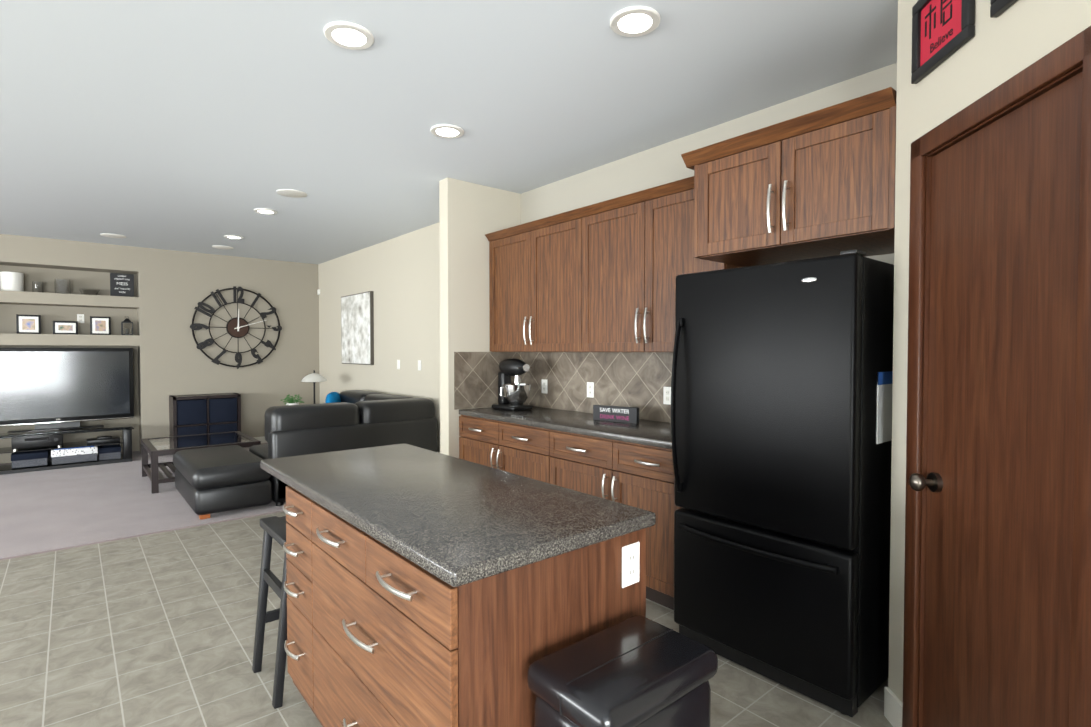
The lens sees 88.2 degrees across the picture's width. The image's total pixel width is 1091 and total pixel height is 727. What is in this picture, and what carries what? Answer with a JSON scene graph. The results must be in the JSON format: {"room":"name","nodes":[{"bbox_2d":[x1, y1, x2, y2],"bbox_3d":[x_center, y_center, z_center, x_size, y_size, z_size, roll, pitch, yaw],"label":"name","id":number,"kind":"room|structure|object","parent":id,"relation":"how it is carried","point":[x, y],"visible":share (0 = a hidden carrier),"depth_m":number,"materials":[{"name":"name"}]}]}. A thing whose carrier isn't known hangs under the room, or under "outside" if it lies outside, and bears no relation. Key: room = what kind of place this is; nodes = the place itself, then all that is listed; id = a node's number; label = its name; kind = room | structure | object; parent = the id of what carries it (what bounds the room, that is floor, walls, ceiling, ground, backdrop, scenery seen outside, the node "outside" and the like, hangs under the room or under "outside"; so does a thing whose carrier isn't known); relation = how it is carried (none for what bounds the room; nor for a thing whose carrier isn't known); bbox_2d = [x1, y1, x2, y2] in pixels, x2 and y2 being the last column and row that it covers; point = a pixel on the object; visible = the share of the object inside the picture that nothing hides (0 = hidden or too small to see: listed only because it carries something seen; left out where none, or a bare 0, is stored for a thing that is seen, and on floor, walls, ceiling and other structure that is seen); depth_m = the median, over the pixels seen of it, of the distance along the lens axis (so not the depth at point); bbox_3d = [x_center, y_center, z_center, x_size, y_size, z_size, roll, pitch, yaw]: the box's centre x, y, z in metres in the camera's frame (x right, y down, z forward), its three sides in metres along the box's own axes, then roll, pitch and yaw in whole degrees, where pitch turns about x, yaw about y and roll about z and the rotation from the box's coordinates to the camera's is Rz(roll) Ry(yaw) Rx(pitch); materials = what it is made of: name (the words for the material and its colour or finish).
{"room":"kitchen","nodes":[
{"label":"kitchen","id":0,"kind":"room"},
{"bbox_2d":[0,265,138,463],"bbox_3d":[-6.256,0.011,7.191,1.705,2.420,0.120,-1,2,-40],"label":"wall","id":1,"kind":"structure","parent":0,"point":[78,279],"depth_m":7.26,"materials":[{"name":"beige paint"}]},
{"bbox_2d":[0,290,139,308],"bbox_3d":[-6.095,-0.792,6.981,1.705,0.135,0.380,-1,2,-40],"label":"niche shelf","id":2,"kind":"object","parent":1,"relation":"attached to","point":[53,299],"depth_m":6.94,"materials":[{"name":"beige paint"}]},
{"bbox_2d":[0,272,23,290],"bbox_3d":[-6.387,-0.970,6.745,0.210,0.230,0.210,-1,2,-40],"label":"shade","id":3,"kind":"object","parent":2,"relation":"on","point":[11,281],"visible":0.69,"depth_m":6.67,"materials":[{"name":"white fabric"}]},
{"bbox_2d":[32,281,42,291],"bbox_3d":[-6.211,-0.928,6.894,0.100,0.140,0.100,-1,2,-40],"label":"glass jar","id":4,"kind":"object","parent":2,"relation":"on","point":[37,286],"visible":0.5,"depth_m":6.86,"materials":[{"name":"white"}]},
{"bbox_2d":[55,279,70,293],"bbox_3d":[-6.035,-0.957,7.042,0.150,0.190,0.150,-1,2,-40],"label":"glass jar","id":5,"kind":"object","parent":2,"relation":"on","point":[62,285],"visible":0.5,"depth_m":6.99,"materials":[{"name":"white"}]},
{"bbox_2d":[79,289,99,294],"bbox_3d":[-5.836,-0.906,7.210,0.210,0.080,0.210,-1,2,-40],"label":"glass bowl","id":6,"kind":"object","parent":2,"relation":"on","point":[89,291],"visible":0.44,"depth_m":7.15,"materials":[{"name":"white"}]},
{"bbox_2d":[110,273,133,296],"bbox_3d":[-5.562,-1.025,7.402,0.250,0.310,0.026,-1,2,-40],"label":"sign","id":7,"kind":"object","parent":2,"relation":"on","point":[121,284],"visible":1,"depth_m":7.39,"materials":[{"name":"black"}]},
{"bbox_2d":[0,333,139,345],"bbox_3d":[-6.095,-0.292,6.993,1.705,0.135,0.380,-1,2,-40],"label":"shelf","id":8,"kind":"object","parent":1,"relation":"attached to","point":[68,340],"depth_m":6.95,"materials":[{"name":"beige"}]},
{"bbox_2d":[16,314,40,333],"bbox_3d":[-6.301,-0.475,6.872,0.220,0.235,0.072,-1,2,-40],"label":"photo frame","id":9,"kind":"object","parent":8,"relation":"on","point":[28,324],"visible":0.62,"depth_m":6.84,"materials":[{"name":"black"}]},
{"bbox_2d":[53,321,77,334],"bbox_3d":[-6.042,-0.448,7.092,0.240,0.170,0.072,-1,2,-40],"label":"photo frame","id":10,"kind":"object","parent":8,"relation":"on","point":[65,327],"visible":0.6,"depth_m":7.07,"materials":[{"name":"black"}]},
{"bbox_2d":[90,316,110,334],"bbox_3d":[-5.778,-0.488,7.314,0.210,0.240,0.072,-1,2,-40],"label":"photo frame","id":11,"kind":"object","parent":8,"relation":"on","point":[100,325],"visible":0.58,"depth_m":7.29,"materials":[{"name":"black"}]},
{"bbox_2d":[121,318,132,334],"bbox_3d":[-5.533,-0.495,7.449,0.120,0.248,0.120,-1,2,-40],"label":"lantern","id":12,"kind":"object","parent":8,"relation":"on","point":[126,326],"visible":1,"depth_m":7.42,"materials":[{"name":"black metal"}]},
{"bbox_2d":[77,314,83,322],"bbox_3d":[-6.018,-0.581,7.294,0.072,0.115,0.008,-1,2,-40],"label":"outlet","id":13,"kind":"object","parent":1,"relation":"attached to","point":[80,318],"visible":0.96,"depth_m":7.29,"materials":[{"name":"white plastic"}]},
{"bbox_2d":[0,234,138,274],"bbox_3d":[-6.134,-1.355,7.015,1.705,0.320,0.500,-1,2,-40],"label":"wall","id":14,"kind":"structure","parent":0,"point":[26,251],"depth_m":6.93,"materials":[{"name":"beige paint"}]},
{"bbox_2d":[0,443,285,559],"bbox_3d":[-5.936,1.321,4.724,9.420,0.112,4.550,-1,2,-40],"label":"floor carpet","id":15,"kind":"object","parent":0,"point":[44,511],"depth_m":4.87,"materials":[{"name":"beige carpet"}]},
{"bbox_2d":[0,424,133,474],"bbox_3d":[-5.875,1.015,6.625,1.650,0.412,0.490,-1,2,-40],"label":"tv stand","id":16,"kind":"object","parent":15,"relation":"on","point":[126,441],"visible":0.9,"depth_m":6.69,"materials":[{"name":"black wood"}]},
{"bbox_2d":[11,450,48,468],"bbox_3d":[-5.963,1.101,6.521,0.312,0.168,0.272,-1,2,-40],"label":"basket","id":17,"kind":"object","parent":16,"relation":"in","point":[28,459],"visible":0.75,"depth_m":6.43,"materials":[{"name":"black"}]},
{"bbox_2d":[11,434,62,450],"bbox_3d":[-5.940,0.903,6.598,0.440,0.152,0.345,-1,2,-40],"label":"receiver","id":18,"kind":"object","parent":16,"relation":"in","point":[35,441],"visible":0.77,"depth_m":6.47,"materials":[{"name":"black plastic"}]},
{"bbox_2d":[0,348,133,432],"bbox_3d":[-5.969,0.304,6.891,1.510,0.993,0.260,-1,2,-40],"label":"screen","id":19,"kind":"object","parent":16,"relation":"on","point":[45,389],"visible":1,"depth_m":6.93,"materials":[{"name":"black plastic"}]},
{"bbox_2d":[51,446,97,465],"bbox_3d":[-5.661,1.085,6.775,0.422,0.190,0.312,-1,2,-40],"label":"basket","id":20,"kind":"object","parent":16,"relation":"in","point":[64,456],"visible":0.77,"depth_m":6.66,"materials":[{"name":"white"}]},
{"bbox_2d":[87,436,119,443],"bbox_3d":[-5.463,0.936,6.965,0.320,0.069,0.220,-1,2,-40],"label":"cable box","id":21,"kind":"object","parent":16,"relation":"in","point":[103,439],"visible":1,"depth_m":6.90,"materials":[{"name":"black plastic"}]},
{"bbox_2d":[98,444,120,460],"bbox_3d":[-5.415,1.101,6.996,0.222,0.148,0.252,-1,2,-40],"label":"basket","id":22,"kind":"object","parent":16,"relation":"in","point":[107,452],"visible":1,"depth_m":6.92,"materials":[{"name":"black"}]},
{"bbox_2d":[141,431,260,493],"bbox_3d":[-3.729,1.030,6.087,0.960,0.407,1.000,-1,2,-40],"label":"coffee table","id":23,"kind":"object","parent":15,"relation":"on","point":[154,448],"visible":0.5,"depth_m":5.94,"materials":[{"name":"black wood"}]},
{"bbox_2d":[169,393,240,454],"bbox_3d":[-4.655,0.813,7.718,0.790,0.767,0.396,-1,2,-40],"label":"cube shelf","id":24,"kind":"object","parent":15,"relation":"on","point":[193,414],"visible":0.79,"depth_m":7.56,"materials":[{"name":"black"}]},
{"bbox_2d":[173,390,437,519],"bbox_3d":[-2.673,0.803,6.059,2.235,0.862,2.235,-1,2,-40],"label":"sofa","id":25,"kind":"object","parent":15,"relation":"on","point":[209,481],"visible":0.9,"depth_m":5.14,"materials":[{"name":"black leather"}]},
{"bbox_3d":[-3.252,0.916,7.598,0.600,0.567,0.600,-1,2,-40],"label":"side table","id":26,"kind":"object","parent":15,"relation":"on","visible":0},
{"bbox_2d":[281,395,303,404],"bbox_3d":[-3.331,0.522,7.418,0.270,0.225,0.240,-1,2,-40],"label":"plant pot","id":27,"kind":"object","parent":26,"relation":"on","point":[291,401],"visible":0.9,"depth_m":7.38,"materials":[{"name":"white"}]},
{"bbox_2d":[301,370,326,403],"bbox_3d":[-3.128,0.361,7.625,0.330,0.539,0.330,-1,2,-40],"label":"table lamp","id":28,"kind":"object","parent":26,"relation":"on","point":[314,377],"visible":0.81,"depth_m":7.54,"materials":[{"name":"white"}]},
{"bbox_2d":[137,247,319,452],"bbox_3d":[-4.528,-0.176,8.395,2.495,2.740,0.500,-1,2,-40],"label":"wall","id":29,"kind":"structure","parent":0,"point":[174,287],"depth_m":8.01,"materials":[{"name":"beige paint"}]},
{"bbox_2d":[148,436,266,453],"bbox_3d":[-4.455,1.139,8.150,2.255,0.098,0.014,-1,2,-40],"label":"baseboard","id":30,"kind":"structure","parent":29,"relation":"attached to","point":[262,439],"depth_m":8.34,"materials":[{"name":"white"}]},
{"bbox_2d":[190,286,281,368],"bbox_3d":[-4.420,-0.511,8.100,1.184,1.190,0.054,-1,2,-40],"label":"wall clock","id":31,"kind":"object","parent":29,"relation":"attached to","point":[237,327],"visible":0.98,"depth_m":8.08,"materials":[{"name":"black metal"}]},
{"bbox_2d":[318,222,439,452],"bbox_3d":[-1.856,-0.145,7.005,0.200,2.740,5.070,-1,2,-40],"label":"wall","id":32,"kind":"structure","parent":0,"point":[399,276],"depth_m":6.84,"materials":[{"name":"beige paint"}]},
{"bbox_2d":[341,291,373,364],"bbox_3d":[-2.561,-0.464,7.640,0.044,0.950,1.020,-1,2,-40],"label":"framed picture","id":33,"kind":"object","parent":32,"relation":"attached to","point":[357,327],"visible":1,"depth_m":7.55,"materials":[{"name":"grey"}]},
{"bbox_2d":[418,360,420,370],"bbox_3d":[-1.413,0.021,6.316,0.010,0.115,0.072,-1,2,-40],"label":"switch plate","id":34,"kind":"object","parent":32,"relation":"attached to","point":[419,361],"depth_m":6.30,"materials":[{"name":"white plastic"}]},
{"bbox_2d":[0,512,892,726],"bbox_3d":[-1.796,1.438,-0.188,9.420,0.100,8.300,-1,2,-40],"label":"floor","id":35,"kind":"structure","parent":0,"point":[155,630],"depth_m":2.63,"materials":[{"name":"grey tile"}]},
{"bbox_2d":[252,516,286,708],"bbox_3d":[-1.017,1.004,2.417,0.369,0.651,0.385,-1,2,-40],"label":"stool","id":36,"kind":"object","parent":35,"relation":"on","point":[274,527],"visible":0.31,"depth_m":2.38,"materials":[{"name":"black"}]},
{"bbox_2d":[279,479,645,726],"bbox_3d":[-0.366,0.903,1.887,0.695,0.876,1.233,-1,2,-40],"label":"kitchen island","id":37,"kind":"object","parent":35,"relation":"on","point":[426,588],"depth_m":1.46,"materials":[{"name":"brown wood"}]},
{"bbox_2d":[260,443,655,590],"bbox_3d":[-0.452,0.442,2.030,0.680,0.040,1.605,-1,2,-40],"label":"island countertop","id":38,"kind":"structure","parent":37,"relation":"on","point":[469,523],"depth_m":1.66,"materials":[{"name":"grey stone"}]},
{"bbox_2d":[459,412,541,480],"bbox_3d":[-0.073,0.850,4.259,0.631,0.876,1.171,-1,2,-40],"label":"base cabinet","id":39,"kind":"object","parent":35,"relation":"on","point":[510,446],"depth_m":4.04,"materials":[{"name":"brown wood"}]},
{"bbox_2d":[542,428,681,609],"bbox_3d":[0.600,0.868,3.461,0.631,0.876,1.160,-1,2,-40],"label":"base cabinet","id":40,"kind":"object","parent":35,"relation":"on","point":[576,447],"depth_m":3.13,"materials":[{"name":"brown wood"}]},
{"bbox_2d":[458,404,671,447],"bbox_3d":[0.260,0.401,3.850,0.636,0.040,2.210,-1,2,-40],"label":"countertop","id":41,"kind":"structure","parent":40,"relation":"on","point":[648,431],"depth_m":3.67,"materials":[{"name":"grey stone"}]},
{"bbox_2d":[492,358,532,410],"bbox_3d":[-0.278,0.163,4.495,0.272,0.406,0.348,-1,2,-40],"label":"stand mixer","id":42,"kind":"object","parent":41,"relation":"on","point":[513,397],"visible":1,"depth_m":4.43,"materials":[{"name":"black metal"}]},
{"bbox_2d":[593,405,638,423],"bbox_3d":[0.463,0.333,3.718,0.330,0.100,0.037,1,2,38],"label":"sign","id":43,"kind":"object","parent":41,"relation":"on","point":[616,414],"visible":1,"depth_m":3.70,"materials":[{"name":"black"}]},
{"bbox_2d":[527,615,717,726],"bbox_3d":[0.190,1.022,1.349,0.411,0.660,0.274,-1,2,-40],"label":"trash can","id":44,"kind":"object","parent":35,"relation":"on","point":[638,671],"visible":1,"depth_m":1.28,"materials":[{"name":"black"}]},
{"bbox_2d":[671,249,893,716],"bbox_3d":[1.126,0.447,2.582,0.834,1.754,0.805,-1,2,-40],"label":"fridge","id":45,"kind":"object","parent":35,"relation":"on","point":[782,487],"visible":0.96,"depth_m":2.26,"materials":[{"name":"black metal"}]},
{"bbox_2d":[876,371,892,443],"bbox_3d":[1.359,0.172,2.248,0.180,0.280,0.004,-1,2,-40],"label":"paper","id":46,"kind":"object","parent":45,"relation":"attached to","point":[884,405],"visible":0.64,"depth_m":2.23,"materials":[{"name":"white paper"}]},
{"bbox_2d":[0,0,897,263],"bbox_3d":[-3.262,-1.441,1.488,9.420,0.100,12.850,-1,2,-40],"label":"ceiling","id":47,"kind":"structure","parent":0,"point":[200,126],"depth_m":3.03,"materials":[{"name":"white paint"}]},
{"bbox_2d":[100,233,125,237],"bbox_3d":[-5.089,-1.501,6.636,0.244,0.012,0.244,-1,2,-40],"label":"ceiling speaker","id":48,"kind":"object","parent":47,"relation":"attached to","point":[112,235],"visible":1,"depth_m":6.59,"materials":[{"name":"white plastic"}]},
{"bbox_2d":[212,245,233,248],"bbox_3d":[-4.224,-1.518,7.378,0.244,0.012,0.244,-1,2,-40],"label":"ceiling speaker","id":49,"kind":"object","parent":47,"relation":"attached to","point":[221,247],"visible":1,"depth_m":7.34,"materials":[{"name":"white"}]},
{"bbox_2d":[224,235,243,238],"bbox_3d":[-3.707,-1.502,6.703,0.206,0.012,0.206,-1,2,-40],"label":"recessed light","id":50,"kind":"object","parent":47,"relation":"in","point":[233,237],"visible":0.98,"depth_m":6.69,"materials":[{"name":"white"}]},
{"bbox_2d":[254,208,276,213],"bbox_3d":[-2.713,-1.474,5.461,0.206,0.012,0.206,-1,2,-40],"label":"recessed light","id":51,"kind":"object","parent":47,"relation":"in","point":[264,211],"visible":1,"depth_m":5.44,"materials":[{"name":"white"}]},
{"bbox_2d":[276,189,306,197],"bbox_3d":[-2.183,-1.461,4.848,0.244,0.012,0.244,-1,2,-40],"label":"ceiling speaker","id":52,"kind":"object","parent":47,"relation":"attached to","point":[291,193],"visible":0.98,"depth_m":4.82,"materials":[{"name":"white"}]},
{"bbox_2d":[324,21,373,49],"bbox_3d":[-0.844,-1.406,2.421,0.206,0.012,0.206,-1,2,-40],"label":"recessed light","id":53,"kind":"object","parent":47,"relation":"in","point":[348,35],"visible":0.98,"depth_m":2.41,"materials":[{"name":"white"}]},
{"bbox_2d":[430,124,463,137],"bbox_3d":[-0.605,-1.430,3.472,0.206,0.012,0.206,-1,2,-40],"label":"recessed light","id":54,"kind":"object","parent":47,"relation":"in","point":[446,131],"visible":1,"depth_m":3.46,"materials":[{"name":"white"}]},
{"bbox_2d":[610,6,660,36],"bbox_3d":[0.368,-1.404,2.317,0.206,0.012,0.206,-1,2,-40],"label":"recessed light","id":55,"kind":"object","parent":47,"relation":"in","point":[634,21],"visible":1,"depth_m":2.31,"materials":[{"name":"white"}]},
{"bbox_2d":[439,177,520,457],"bbox_3d":[-0.456,-0.095,4.785,0.920,2.740,0.130,-1,2,-40],"label":"wall","id":56,"kind":"structure","parent":0,"point":[471,215],"depth_m":4.52,"materials":[{"name":"beige paint"}]},
{"bbox_2d":[485,210,572,351],"bbox_3d":[0.036,-0.570,4.326,0.337,0.960,1.161,-1,2,-40],"label":"upper cabinet","id":57,"kind":"object","parent":56,"relation":"attached to","point":[531,264],"depth_m":4.21,"materials":[{"name":"brown wood"}]},
{"bbox_2d":[542,379,546,393],"bbox_3d":[-0.009,0.189,4.638,0.008,0.115,0.072,-1,2,-40],"label":"outlet","id":58,"kind":"object","parent":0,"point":[544,382],"depth_m":4.63,"materials":[{"name":"white plastic"}]},
{"bbox_2d":[587,382,593,397],"bbox_3d":[0.336,0.198,4.229,0.008,0.115,0.072,-1,2,-40],"label":"outlet","id":59,"kind":"object","parent":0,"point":[590,385],"depth_m":4.22,"materials":[{"name":"white plastic"}]},
{"bbox_2d":[663,387,670,404],"bbox_3d":[0.799,0.210,3.680,0.008,0.115,0.072,-1,2,-40],"label":"outlet","id":60,"kind":"object","parent":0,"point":[666,393],"depth_m":3.68,"materials":[{"name":"white plastic"}]},
{"bbox_2d":[521,63,896,422],"bbox_3d":[0.908,-0.071,3.725,0.200,2.740,3.250,-1,2,-40],"label":"wall","id":61,"kind":"structure","parent":0,"point":[662,164],"depth_m":3.69,"materials":[{"name":"beige paint"}]},
{"bbox_2d":[573,176,741,351],"bbox_3d":[0.705,-0.552,3.533,0.337,0.960,1.156,-1,2,-40],"label":"upper cabinet","id":62,"kind":"object","parent":61,"relation":"attached to","point":[599,277],"depth_m":3.47,"materials":[{"name":"brown wood"}]},
{"bbox_2d":[888,0,1090,702],"bbox_3d":[1.271,-0.012,1.105,0.115,2.740,2.000,0,1,5],"label":"wall","id":63,"kind":"structure","parent":0,"point":[1016,37],"depth_m":1.95,"materials":[{"name":"beige paint"}]},
{"bbox_2d":[681,87,896,266],"bbox_3d":[1.226,-0.777,2.653,0.666,0.510,0.936,-1,2,-40],"label":"upper cabinet","id":64,"kind":"object","parent":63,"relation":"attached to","point":[818,183],"visible":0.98,"depth_m":2.40,"materials":[{"name":"brown wood"}]},
{"bbox_2d":[884,687,902,726],"bbox_3d":[1.206,1.303,1.140,0.014,0.110,2.000,0,1,5],"label":"baseboard","id":65,"kind":"structure","parent":63,"relation":"attached to","point":[893,707],"depth_m":2.08,"materials":[{"name":"white wood"}]},
{"bbox_2d":[911,0,974,83],"bbox_3d":[1.262,-1.095,1.799,0.020,0.265,0.300,0,1,5],"label":"framed picture","id":66,"kind":"object","parent":63,"relation":"attached to","point":[943,30],"visible":1,"depth_m":1.82,"materials":[{"name":"black"}]},
{"bbox_2d":[909,71,1082,726],"bbox_3d":[1.242,0.326,1.601,0.120,2.018,0.621,0,1,5],"label":"pantry door","id":67,"kind":"structure","parent":63,"relation":"in","point":[998,481],"depth_m":1.55,"materials":[{"name":"brown wood"}]},
{"bbox_2d":[902,26,1090,726],"bbox_3d":[1.303,0.294,1.601,0.133,2.106,0.762,0,1,5],"label":"door frame","id":68,"kind":"structure","parent":63,"relation":"attached to","point":[1065,61],"depth_m":1.58,"materials":[{"name":"brown wood"}]},
{"bbox_2d":[990,0,1016,17],"bbox_3d":[1.229,-1.087,1.410,0.020,0.265,0.300,0,1,5],"label":"picture","id":69,"kind":"object","parent":63,"relation":"attached to","point":[998,8],"visible":1,"depth_m":1.53,"materials":[{"name":"black"}]}
]}

